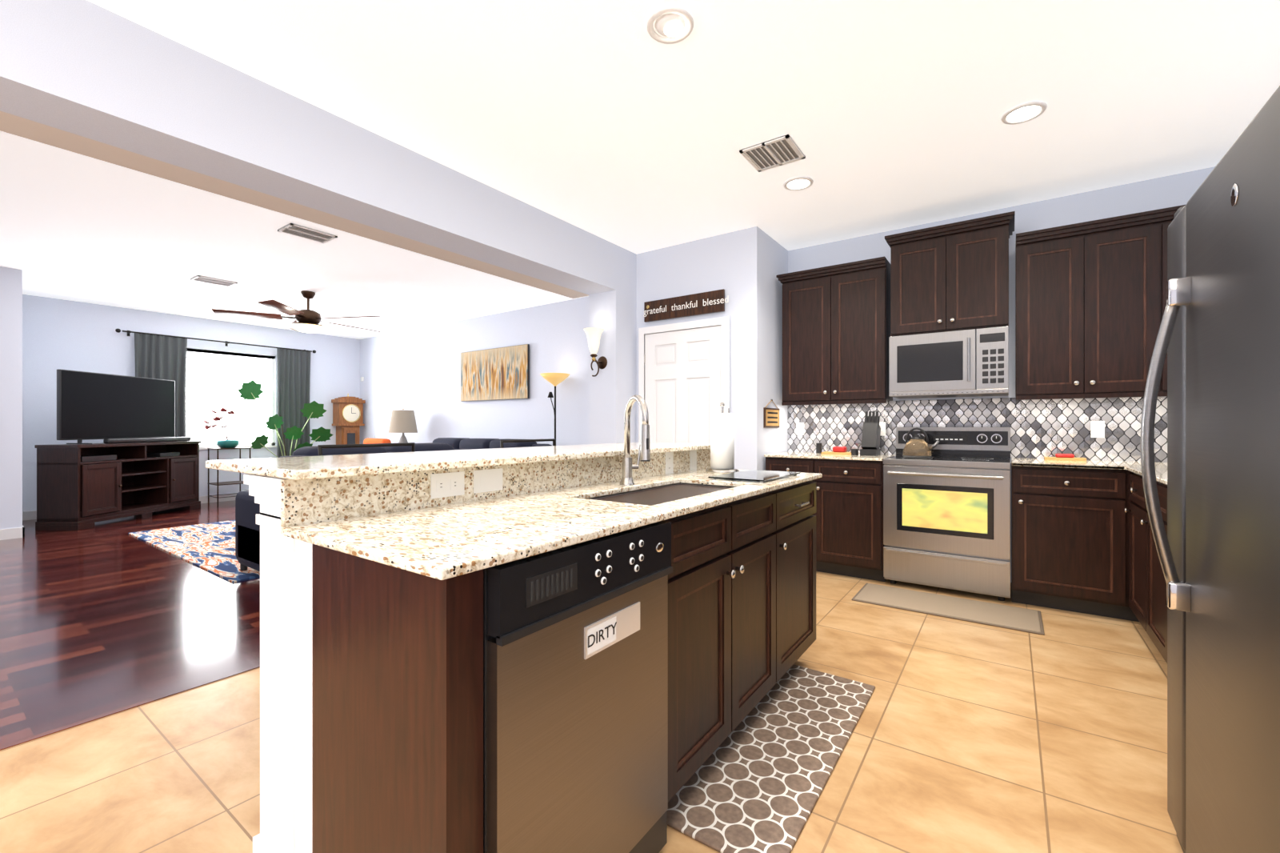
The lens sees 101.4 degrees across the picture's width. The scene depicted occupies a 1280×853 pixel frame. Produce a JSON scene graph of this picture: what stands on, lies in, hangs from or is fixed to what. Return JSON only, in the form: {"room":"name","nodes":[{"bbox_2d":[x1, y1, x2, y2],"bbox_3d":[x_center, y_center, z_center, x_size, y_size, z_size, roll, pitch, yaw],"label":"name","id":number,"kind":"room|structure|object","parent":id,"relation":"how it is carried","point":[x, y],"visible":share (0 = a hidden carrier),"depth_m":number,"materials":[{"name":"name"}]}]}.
{"room":"kitchen","nodes":[
{"label":"kitchen","id":0,"kind":"room"},
{"bbox_2d":[0,266,24,539],"bbox_3d":[-8.437,-0.240,4.223,1.684,2.820,4.375,0,0,35],"label":"wall","id":1,"kind":"structure","parent":0,"point":[11,526],"depth_m":5.46,"materials":[{"name":"paint"}]},
{"bbox_2d":[0,500,259,750],"bbox_3d":[-4.925,1.193,4.423,7.192,0.054,8.750,0,0,35],"label":"floor","id":2,"kind":"structure","parent":0,"point":[101,619],"depth_m":3.11,"materials":[{"name":"brown wood"}]},
{"bbox_2d":[34,440,201,530],"bbox_3d":[-6.532,0.689,6.705,0.513,0.963,1.660,0,0,0],"label":"tv stand","id":3,"kind":"object","parent":2,"relation":"on","point":[82,486],"visible":1,"depth_m":6.32,"materials":[{"name":"brown wood"}]},
{"bbox_2d":[56,368,191,443],"bbox_3d":[-6.513,-0.220,6.655,0.340,0.850,1.520,0,0,0],"label":"television","id":4,"kind":"object","parent":3,"relation":"on","point":[107,408],"visible":1,"depth_m":6.49,"materials":[{"name":"black plastic"}]},
{"bbox_2d":[128,520,259,582],"bbox_3d":[-3.592,1.164,5.838,3.100,0.012,2.500,0,0,35],"label":"area rug","id":5,"kind":"object","parent":2,"relation":"on","point":[210,546],"visible":0.36,"depth_m":5.11,"materials":[{"name":"multicoloured fabric"}]},
{"bbox_2d":[235,442,472,571],"bbox_3d":[-2.396,0.656,4.627,0.950,1.000,1.700,0,0,35],"label":"loveseat","id":6,"kind":"object","parent":5,"relation":"on","point":[247,538],"visible":0.17,"depth_m":4.07,"materials":[{"name":"black fabric"}]},
{"bbox_2d":[207,447,251,505],"bbox_3d":[-6.260,0.748,7.989,0.420,0.845,0.420,0,0,35],"label":"plant stand","id":7,"kind":"object","parent":2,"relation":"on","point":[230,482],"visible":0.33,"depth_m":7.93,"materials":[{"name":"metal"}]},
{"bbox_2d":[201,407,248,447],"bbox_3d":[-6.301,0.019,7.986,0.392,0.612,0.667,0,0,35],"label":"potted plant","id":8,"kind":"object","parent":7,"relation":"on","point":[226,443],"visible":1,"depth_m":7.89,"materials":[{"name":"plant"}]},
{"bbox_2d":[237,380,333,457],"bbox_3d":[-5.611,0.228,8.314,0.485,1.884,1.260,0,0,35],"label":"monstera plant","id":9,"kind":"object","parent":2,"relation":"on","point":[251,390],"visible":0.67,"depth_m":8.33,"materials":[{"name":"green plant"}]},
{"bbox_2d":[331,393,365,444],"bbox_3d":[-5.344,0.280,9.607,0.270,1.780,0.480,0,0,35],"label":"grandfather clock","id":10,"kind":"object","parent":2,"relation":"on","point":[348,416],"visible":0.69,"depth_m":9.51,"materials":[{"name":"brown wood"}]},
{"bbox_2d":[363,438,391,443],"bbox_3d":[-4.258,0.671,8.033,0.660,0.970,0.620,0,0,35],"label":"accent chair","id":11,"kind":"object","parent":2,"relation":"on","point":[366,441],"visible":0.06,"depth_m":8.10,"materials":[{"name":"fabric"}]},
{"bbox_2d":[432,437,551,448],"bbox_3d":[-2.344,0.670,7.216,2.350,1.000,0.950,0,0,35],"label":"sofa","id":12,"kind":"object","parent":2,"relation":"on","point":[469,443],"depth_m":7.16,"materials":[{"name":"black fabric"}]},
{"bbox_2d":[540,372,569,445],"bbox_3d":[-1.074,0.254,6.631,0.380,1.832,0.380,0,0,35],"label":"torchiere floor lamp","id":13,"kind":"object","parent":2,"relation":"on","point":[554,379],"visible":0.75,"depth_m":6.55,"materials":[{"name":"black metal"}]},
{"bbox_3d":[-3.799,0.855,8.407,0.500,0.630,0.500,0,0,35],"label":"end table","id":14,"kind":"object","parent":2,"relation":"on","visible":0},
{"bbox_2d":[388,408,417,442],"bbox_3d":[-3.799,0.124,8.407,0.430,0.832,0.430,0,0,35],"label":"table lamp","id":15,"kind":"object","parent":14,"relation":"on","point":[402,421],"visible":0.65,"depth_m":8.26,"materials":[{"name":"fabric"}]},
{"bbox_2d":[22,294,359,520],"bbox_3d":[-6.546,-0.240,8.246,0.134,2.820,4.410,0,0,35],"label":"wall","id":16,"kind":"structure","parent":0,"point":[69,334],"depth_m":7.27,"materials":[{"name":"paint"}]},
{"bbox_2d":[115,328,315,456],"bbox_3d":[-6.445,-0.095,8.187,0.128,2.490,2.526,0,0,35],"label":"curtains","id":17,"kind":"object","parent":16,"relation":"attached to","point":[160,356],"visible":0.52,"depth_m":7.88,"materials":[{"name":"grey fabric"}]},
{"bbox_2d":[185,348,277,449],"bbox_3d":[-6.481,-0.415,8.304,0.135,1.530,1.300,0,0,35],"label":"window","id":18,"kind":"structure","parent":16,"relation":"in","point":[215,379],"depth_m":8.29,"materials":[{"name":"white glass"}]},
{"bbox_2d":[360,296,588,445],"bbox_3d":[-2.537,-0.240,8.035,6.930,2.820,0.134,0,0,35],"label":"wall","id":19,"kind":"structure","parent":0,"point":[418,370],"depth_m":7.88,"materials":[{"name":"paint"}]},
{"bbox_2d":[460,344,529,401],"bbox_3d":[-2.134,-0.760,7.652,1.480,0.750,0.055,0,0,35],"label":"canvas painting","id":20,"kind":"object","parent":19,"relation":"attached to","point":[499,374],"visible":0.98,"depth_m":7.58,"materials":[{"name":"multicoloured fabric"}]},
{"bbox_2d":[0,571,1183,852],"bbox_3d":[-0.302,1.195,1.021,4.310,0.050,8.520,0,0,35],"label":"floor","id":21,"kind":"structure","parent":0,"point":[966,736],"depth_m":1.86,"materials":[{"name":"beige tile"}]},
{"bbox_2d":[317,442,415,455],"bbox_3d":[-1.040,0.624,2.239,0.482,1.094,0.482,0,0,35],"label":"bar stool","id":22,"kind":"object","parent":21,"relation":"on","point":[320,447],"visible":0.06,"depth_m":2.34,"materials":[{"name":"black metal"}]},
{"bbox_2d":[312,544,483,852],"bbox_3d":[-0.522,0.714,1.089,0.508,0.913,0.078,0,0,35],"label":"island end panel","id":23,"kind":"object","parent":21,"relation":"on","point":[398,710],"visible":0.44,"depth_m":1.00,"materials":[{"name":"brown wood"}]},
{"bbox_2d":[243,448,710,852],"bbox_3d":[-0.285,0.647,2.143,0.317,1.046,2.136,0,0,35],"label":"wall","id":24,"kind":"structure","parent":21,"relation":"on","point":[286,694],"depth_m":1.32,"materials":[{"name":"paint"}]},
{"bbox_2d":[205,442,710,479],"bbox_3d":[-0.384,0.109,2.223,0.590,0.022,2.170,0,0,35],"label":"bar","id":25,"kind":"object","parent":24,"relation":"on","point":[304,467],"visible":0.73,"depth_m":1.58,"materials":[{"name":"stone"}]},
{"bbox_2d":[500,438,555,447],"bbox_3d":[-0.486,0.624,3.023,0.482,1.094,0.482,0,0,35],"label":"bar stool","id":26,"kind":"object","parent":21,"relation":"on","point":[502,442],"visible":0.02,"depth_m":3.12,"materials":[{"name":"black metal"}]},
{"bbox_2d":[483,520,672,852],"bbox_3d":[-0.331,0.715,1.371,0.614,0.910,0.596,0,0,35],"label":"dishwasher","id":27,"kind":"object","parent":21,"relation":"on","point":[575,743],"visible":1,"depth_m":1.14,"materials":[{"name":"silver metal"}]},
{"bbox_2d":[588,621,616,647],"bbox_3d":[-0.085,0.478,1.206,0.001,0.026,0.104,0,0,35],"label":"lettering","id":28,"kind":"object","parent":27,"relation":"attached to","point":[600,635],"visible":1,"depth_m":1.20,"materials":[{"name":"black"}]},
{"bbox_2d":[587,482,785,801],"bbox_3d":[0.090,0.705,1.996,0.594,0.890,0.902,0,0,35],"label":"base cabinet","id":29,"kind":"object","parent":21,"relation":"on","point":[742,608],"depth_m":1.75,"materials":[{"name":"brown wood"}]},
{"bbox_2d":[283,468,822,579],"bbox_3d":[0.039,0.244,1.912,0.616,0.020,2.140,0,0,35],"label":"countertop","id":30,"kind":"structure","parent":29,"relation":"on","point":[444,542],"depth_m":1.25,"materials":[{"name":"stone"}]},
{"bbox_2d":[620,394,650,485],"bbox_3d":[-0.009,0.055,2.046,0.196,0.358,0.162,0,0,35],"label":"island faucet","id":31,"kind":"object","parent":30,"relation":"on","point":[644,454],"visible":1,"depth_m":2.08,"materials":[{"name":"silver metal"}]},
{"bbox_2d":[705,402,739,473],"bbox_3d":[0.418,0.056,2.666,0.170,0.357,0.170,0,0,35],"label":"paper towel holder","id":32,"kind":"object","parent":30,"relation":"on","point":[722,442],"visible":0.98,"depth_m":2.62,"materials":[{"name":"white paper"}]},
{"bbox_2d":[708,469,800,482],"bbox_3d":[0.541,0.228,2.433,0.260,0.012,0.460,0,0,35],"label":"open book","id":33,"kind":"object","parent":30,"relation":"on","point":[762,476],"visible":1,"depth_m":2.36,"materials":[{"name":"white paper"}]},
{"bbox_2d":[667,664,875,852],"bbox_3d":[0.521,1.164,1.970,0.440,0.012,1.220,0,0,35],"label":"kitchen mat","id":34,"kind":"object","parent":21,"relation":"on","point":[756,782],"visible":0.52,"depth_m":1.77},
{"bbox_2d":[785,480,815,672],"bbox_3d":[0.456,0.705,2.515,0.594,0.890,0.604,0,0,35],"label":"base cabinet","id":35,"kind":"object","parent":21,"relation":"on","point":[800,498],"depth_m":2.41,"materials":[{"name":"brown wood"}]},
{"bbox_2d":[765,456,887,581],"bbox_3d":[1.581,0.713,4.360,0.913,0.914,0.624,0,0,35],"label":"base cabinet","id":36,"kind":"object","parent":21,"relation":"on","point":[849,514],"visible":0.67,"depth_m":4.03,"materials":[{"name":"brown wood"}]},
{"bbox_2d":[764,451,895,460],"bbox_3d":[1.590,0.244,4.373,0.913,0.020,0.631,0,0,35],"label":"countertop","id":37,"kind":"structure","parent":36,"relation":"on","point":[810,455],"depth_m":4.20,"materials":[{"name":"stone"}]},
{"bbox_2d":[816,443,858,455],"bbox_3d":[1.667,0.189,4.441,0.375,0.090,0.180,0,0,35],"label":"clutter","id":38,"kind":"object","parent":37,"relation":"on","point":[839,450],"visible":1,"depth_m":4.38,"materials":[{"name":"brown wood"}]},
{"bbox_2d":[860,410,880,455],"bbox_3d":[1.894,0.052,4.299,0.120,0.364,0.230,0,0,35],"label":"knife block","id":39,"kind":"object","parent":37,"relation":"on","point":[870,437],"visible":1,"depth_m":4.26,"materials":[{"name":"black plastic"}]},
{"bbox_2d":[883,455,1010,600],"bbox_3d":[2.242,0.703,3.833,0.765,0.934,0.592,0,0,35],"label":"range","id":40,"kind":"object","parent":21,"relation":"on","point":[946,522],"visible":0.98,"depth_m":3.62,"materials":[{"name":"silver metal"}]},
{"bbox_2d":[902,427,939,458],"bbox_3d":[2.083,0.121,3.891,0.243,0.228,0.194,0,0,35],"label":"kettle","id":41,"kind":"object","parent":40,"relation":"on","point":[917,446],"visible":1,"depth_m":3.85,"materials":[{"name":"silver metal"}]},
{"bbox_2d":[896,427,1010,458],"bbox_3d":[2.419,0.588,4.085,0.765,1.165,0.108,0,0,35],"label":"range backguard","id":42,"kind":"object","parent":40,"relation":"attached to","point":[994,442],"visible":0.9,"depth_m":4.02,"materials":[{"name":"silver metal"}]},
{"bbox_2d":[851,582,1044,635],"bbox_3d":[1.972,1.163,3.412,1.030,0.013,0.450,0,0,35],"label":"area rug","id":43,"kind":"object","parent":21,"relation":"on","point":[1012,618],"visible":1,"depth_m":3.35,"materials":[{"name":"beige fabric"}]},
{"bbox_2d":[1011,464,1139,621],"bbox_3d":[3.057,0.713,3.314,1.156,0.914,0.631,0,0,35],"label":"base cabinet","id":44,"kind":"object","parent":21,"relation":"on","point":[1070,539],"visible":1,"depth_m":3.25,"materials":[{"name":"brown wood"}]},
{"bbox_2d":[1124,472,1146,631],"bbox_3d":[2.952,0.713,2.679,0.596,0.914,0.530,0,0,35],"label":"base cabinet","id":45,"kind":"object","parent":21,"relation":"on","point":[1138,509],"depth_m":2.89,"materials":[{"name":"brown wood"}]},
{"bbox_2d":[1125,466,1167,484],"bbox_3d":[2.531,0.244,2.078,0.631,0.020,1.995,0,0,35],"label":"countertop","id":46,"kind":"structure","parent":45,"relation":"on","point":[1161,473],"depth_m":2.72,"materials":[{"name":"stone"}]},
{"bbox_2d":[1146,480,1167,663],"bbox_3d":[2.701,0.713,2.323,0.596,0.914,0.578,0,0,35],"label":"base cabinet","id":47,"kind":"object","parent":21,"relation":"on","point":[1148,606],"depth_m":2.53,"materials":[{"name":"brown wood"}]},
{"bbox_2d":[1140,85,1279,852],"bbox_3d":[1.551,0.282,0.937,0.893,1.775,0.920,0,0,35],"label":"refrigerator","id":48,"kind":"object","parent":21,"relation":"on","point":[1218,341],"visible":1,"depth_m":1.10,"materials":[{"name":"metal"}]},
{"bbox_2d":[0,0,1279,339],"bbox_3d":[-3.192,-1.690,3.151,11.490,0.080,8.870,0,0,35],"label":"ceiling","id":49,"kind":"structure","parent":0,"point":[613,122],"depth_m":2.85,"materials":[{"name":"white paint"}]},
{"bbox_2d":[190,275,237,287],"bbox_3d":[-4.821,-1.643,5.934,0.260,0.014,0.360,0,0,35],"label":"ceiling vent","id":50,"kind":"object","parent":49,"relation":"in","point":[213,281],"visible":1,"depth_m":5.91,"materials":[{"name":"white metal"}]},
{"bbox_2d":[211,290,380,332],"bbox_3d":[-4.075,-1.403,6.485,1.800,0.495,1.783,0,0,35],"label":"ceiling fan","id":51,"kind":"object","parent":49,"relation":"hanging from","point":[308,320],"visible":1,"depth_m":6.29,"materials":[{"name":"brown wood"}]},
{"bbox_2d":[277,223,337,243],"bbox_3d":[-2.831,-1.643,4.469,0.260,0.014,0.360,0,0,35],"label":"ceiling vent","id":52,"kind":"object","parent":49,"relation":"in","point":[303,232],"visible":0.96,"depth_m":4.45,"materials":[{"name":"white metal"}]},
{"bbox_2d":[0,0,615,298],"bbox_3d":[-2.555,-1.445,1.912,0.540,0.410,7.380,0,0,35],"label":"ceiling beam","id":53,"kind":"structure","parent":49,"relation":"attached to","point":[86,78],"depth_m":2.53,"materials":[{"name":"paint"}]},
{"bbox_2d":[646,6,693,43],"bbox_3d":[0.123,-1.658,2.152,0.196,0.077,0.196,0,0,35],"label":"recessed light","id":54,"kind":"object","parent":49,"relation":"in","point":[670,21],"visible":1,"depth_m":2.13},
{"bbox_2d":[739,134,805,171],"bbox_3d":[0.802,-1.643,3.167,0.300,0.014,0.300,0,0,35],"label":"ceiling vent","id":55,"kind":"object","parent":49,"relation":"in","point":[782,150],"visible":0.98,"depth_m":3.16,"materials":[{"name":"white metal"}]},
{"bbox_2d":[783,176,813,190],"bbox_3d":[1.073,-1.644,3.551,0.196,0.012,0.196,0,0,35],"label":"recessed light","id":56,"kind":"object","parent":49,"relation":"in","point":[799,183],"visible":0.98,"depth_m":3.54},
{"bbox_2d":[1000,100,1047,124],"bbox_3d":[2.015,-1.644,2.752,0.196,0.012,0.196,0,0,35],"label":"recessed light","id":57,"kind":"object","parent":49,"relation":"in","point":[1023,113],"visible":1,"depth_m":2.75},
{"bbox_2d":[588,226,787,470],"bbox_3d":[0.555,-0.240,5.072,1.540,2.820,1.410,0,0,35],"label":"wall","id":58,"kind":"structure","parent":0,"point":[743,268],"depth_m":4.66,"materials":[{"name":"paint"}]},
{"bbox_2d":[583,327,607,376],"bbox_3d":[-0.411,-0.666,4.760,0.190,0.429,0.215,0,0,35],"label":"wall sconce","id":59,"kind":"object","parent":58,"relation":"attached to","point":[594,334],"visible":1,"depth_m":4.72,"materials":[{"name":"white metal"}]},
{"bbox_2d":[638,316,729,443],"bbox_3d":[0.358,0.120,4.671,0.930,2.100,0.072,0,0,35],"label":"pantry door","id":60,"kind":"structure","parent":58,"relation":"in","point":[684,383],"depth_m":4.67,"materials":[{"name":"white wood"}]},
{"bbox_2d":[644,288,724,322],"bbox_3d":[0.380,-1.073,4.685,0.820,0.185,0.024,0,0,35],"label":"sign","id":61,"kind":"object","parent":58,"relation":"attached to","point":[698,310],"visible":0.98,"depth_m":4.66,"materials":[{"name":"brown wood"}]},
{"bbox_2d":[643,295,728,316],"bbox_3d":[0.389,-1.067,4.667,0.871,0.078,0.001,0,0,35],"label":"lettering","id":62,"kind":"object","parent":61,"relation":"attached to","point":[727,298],"visible":0.98,"depth_m":4.64},
{"bbox_2d":[763,399,779,427],"bbox_3d":[1.148,-0.113,4.562,0.016,0.245,0.340,0,0,35],"label":"hanging sign","id":63,"kind":"object","parent":58,"relation":"attached to","point":[770,417],"visible":0.98,"depth_m":4.54,"materials":[{"name":"brown wood"}]},
{"bbox_2d":[787,166,1215,582],"bbox_3d":[2.603,-0.240,4.124,2.900,2.820,0.140,0,0,35],"label":"wall","id":64,"kind":"structure","parent":0,"point":[1098,429],"depth_m":3.88,"materials":[{"name":"tile"}]},
{"bbox_2d":[776,256,892,405],"bbox_3d":[1.661,-0.755,4.492,0.874,1.140,0.384,0,0,35],"label":"upper cabinet","id":65,"kind":"object","parent":64,"relation":"attached to","point":[836,326],"visible":1,"depth_m":4.32,"materials":[{"name":"brown wood"}]},
{"bbox_2d":[888,326,1008,398],"bbox_3d":[2.329,-0.458,3.960,0.747,0.455,0.484,0,0,35],"label":"microwave","id":66,"kind":"object","parent":64,"relation":"attached to","point":[974,362],"visible":1,"depth_m":3.78,"materials":[{"name":"silver plastic"}]},
{"bbox_2d":[884,211,1015,336],"bbox_3d":[2.346,-1.081,3.984,0.818,0.778,0.424,0,0,35],"label":"upper cabinet","id":67,"kind":"object","parent":64,"relation":"attached to","point":[950,277],"depth_m":3.82,"materials":[{"name":"brown wood"}]},
{"bbox_2d":[1015,204,1185,399],"bbox_3d":[3.158,-0.755,3.436,1.131,1.140,0.384,0,0,35],"label":"upper cabinet","id":68,"kind":"object","parent":64,"relation":"attached to","point":[1090,302],"visible":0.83,"depth_m":3.40,"materials":[{"name":"brown wood"}]},
{"bbox_2d":[1011,457,1167,469],"bbox_3d":[3.071,0.244,3.317,1.176,0.020,0.651,0,0,35],"label":"countertop","id":69,"kind":"structure","parent":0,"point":[1106,464],"depth_m":3.30,"materials":[{"name":"stone"}]},
{"bbox_2d":[1044,453,1086,461],"bbox_3d":[2.928,0.211,3.613,0.220,0.045,0.120,0,0,35],"label":"tray","id":70,"kind":"object","parent":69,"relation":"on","point":[1064,457],"visible":1,"depth_m":3.58,"materials":[{"name":"brown wood"}]}
]}

